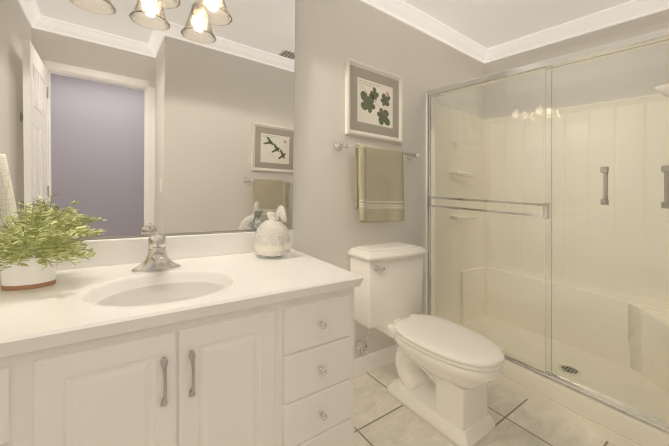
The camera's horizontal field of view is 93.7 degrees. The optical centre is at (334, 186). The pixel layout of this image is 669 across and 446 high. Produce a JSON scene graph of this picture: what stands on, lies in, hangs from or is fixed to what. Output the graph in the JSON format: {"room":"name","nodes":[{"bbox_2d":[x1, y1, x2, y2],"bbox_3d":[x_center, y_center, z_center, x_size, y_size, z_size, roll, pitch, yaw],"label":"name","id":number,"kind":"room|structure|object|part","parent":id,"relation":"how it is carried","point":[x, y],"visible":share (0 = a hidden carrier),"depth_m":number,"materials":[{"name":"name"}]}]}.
{"room":"bathroom","nodes":[
{"label":"bathroom","id":0,"kind":"room"},
{"bbox_2d":[69,0,483,359],"bbox_3d":[0.012,-0.049,1.926,3.465,2.570,0.100,0,0,-36],"label":"wall","id":1,"kind":"structure","parent":0,"point":[327,225],"depth_m":1.91,"materials":[{"name":"beige paint"}]},
{"bbox_2d":[0,0,294,239],"bbox_3d":[-0.739,-0.473,1.286,1.293,1.408,0.043,0,0,-36],"label":"mirror","id":2,"kind":"object","parent":1,"relation":"attached to","point":[128,118],"visible":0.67,"depth_m":1.27,"materials":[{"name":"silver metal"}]},
{"bbox_2d":[143,0,231,25],"bbox_3d":[-0.676,-0.848,1.193,0.556,0.295,0.186,0,0,-36],"label":"sconce","id":3,"kind":"object","parent":2,"relation":"attached to","point":[220,16],"depth_m":1.29,"materials":[{"name":"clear glass"}]},
{"bbox_3d":[-0.667,-0.780,1.181,0.460,0.105,0.060,0,0,-36],"label":"sconce bulb","id":4,"kind":"part","parent":3,"relation":"part of","materials":[{"name":"white glass"}]},
{"bbox_2d":[345,57,402,143],"bbox_3d":[0.270,-0.535,2.035,0.497,0.479,0.025,0,0,-36],"label":"picture frame","id":5,"kind":"object","parent":1,"relation":"attached to","point":[373,102],"visible":1,"depth_m":2.02,"materials":[{"name":"white wood"}]},
{"bbox_2d":[335,142,419,159],"bbox_3d":[0.305,-0.227,2.023,0.692,0.076,0.085,0,0,-36],"label":"towel rail","id":6,"kind":"object","parent":1,"relation":"attached to","point":[338,145],"visible":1,"depth_m":1.86,"materials":[{"name":"silver metal"}]},
{"bbox_2d":[355,144,404,222],"bbox_3d":[0.293,-0.012,1.967,0.394,0.483,0.075,0,0,-36],"label":"towel","id":7,"kind":"object","parent":6,"relation":"hanging from","point":[379,185],"visible":1,"depth_m":1.94,"materials":[{"name":"beige fabric"}]},
{"bbox_2d":[360,0,487,63],"bbox_3d":[0.061,-1.218,1.858,3.263,0.211,0.065,0,0,-36],"label":"crown molding","id":8,"kind":"structure","parent":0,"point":[409,15],"depth_m":2.33,"materials":[{"name":"white wood"}]},
{"bbox_2d":[354,361,615,445],"bbox_3d":[0.661,1.230,1.038,3.465,0.248,2.300,0,0,-36],"label":"floor","id":9,"kind":"structure","parent":0,"point":[382,417],"depth_m":1.59,"materials":[{"name":"tile"}]},
{"bbox_2d":[0,230,363,445],"bbox_3d":[-0.579,0.679,1.064,1.290,0.986,0.585,0,0,-36],"label":"bathroom vanity","id":10,"kind":"object","parent":9,"relation":"on","point":[225,339],"visible":1,"depth_m":0.93,"materials":[{"name":"wood"}]},
{"bbox_2d":[0,195,102,290],"bbox_3d":[-0.885,0.166,0.946,0.332,0.274,0.342,0,0,-36],"label":"fern plant","id":11,"kind":"object","parent":10,"relation":"on","point":[32,249],"visible":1,"depth_m":0.93,"materials":[{"name":"green plant"}]},
{"bbox_2d":[131,229,180,271],"bbox_3d":[-0.648,0.240,1.156,0.164,0.150,0.174,0,0,-36],"label":"faucet","id":12,"kind":"object","parent":10,"relation":"on","point":[157,258],"visible":1,"depth_m":1.16,"materials":[{"name":"silver metal"}]},
{"bbox_2d":[254,205,290,256],"bbox_3d":[-0.290,0.211,1.485,0.170,0.242,0.170,0,0,-36],"label":"bundle","id":13,"kind":"object","parent":10,"relation":"on","point":[272,237],"visible":1,"depth_m":1.43,"materials":[{"name":"white fabric"}]},
{"bbox_2d":[354,344,397,376],"bbox_3d":[0.229,1.130,2.014,1.136,0.142,0.013,0,0,-36],"label":"baseboard","id":14,"kind":"structure","parent":9,"relation":"on","point":[371,361],"depth_m":2.01,"materials":[{"name":"white wood"}]},
{"bbox_2d":[348,242,504,445],"bbox_3d":[0.514,0.787,1.734,0.522,0.839,0.796,0,0,-36],"label":"toilet","id":15,"kind":"object","parent":9,"relation":"on","point":[448,371],"visible":1,"depth_m":1.67,"materials":[{"name":"ceramic"}]},
{"bbox_2d":[426,27,668,445],"bbox_3d":[1.458,0.278,1.992,0.848,1.988,1.496,0,0,-36],"label":"shower","id":16,"kind":"object","parent":9,"relation":"on","point":[547,226],"visible":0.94,"depth_m":1.68,"materials":[{"name":"glass"}]},
{"bbox_2d":[403,0,632,48],"bbox_3d":[0.661,-1.270,1.038,3.465,0.248,2.300,0,0,-36],"label":"ceiling","id":17,"kind":"structure","parent":0,"point":[487,24],"depth_m":2.22,"materials":[{"name":"paint"}]},
{"bbox_2d":[484,9,668,75],"bbox_3d":[1.842,0.034,2.273,0.100,2.483,1.500,0,0,-36],"label":"wall","id":18,"kind":"structure","parent":0,"point":[639,26],"depth_m":2.25,"materials":[{"name":"beige paint"}]},
{"bbox_2d":[488,0,668,61],"bbox_3d":[1.774,-1.140,2.224,0.065,0.135,1.320,0,0,-36],"label":"crown molding","id":19,"kind":"structure","parent":18,"relation":"attached to","point":[634,9],"depth_m":2.24,"materials":[{"name":"white wood"}]}
]}

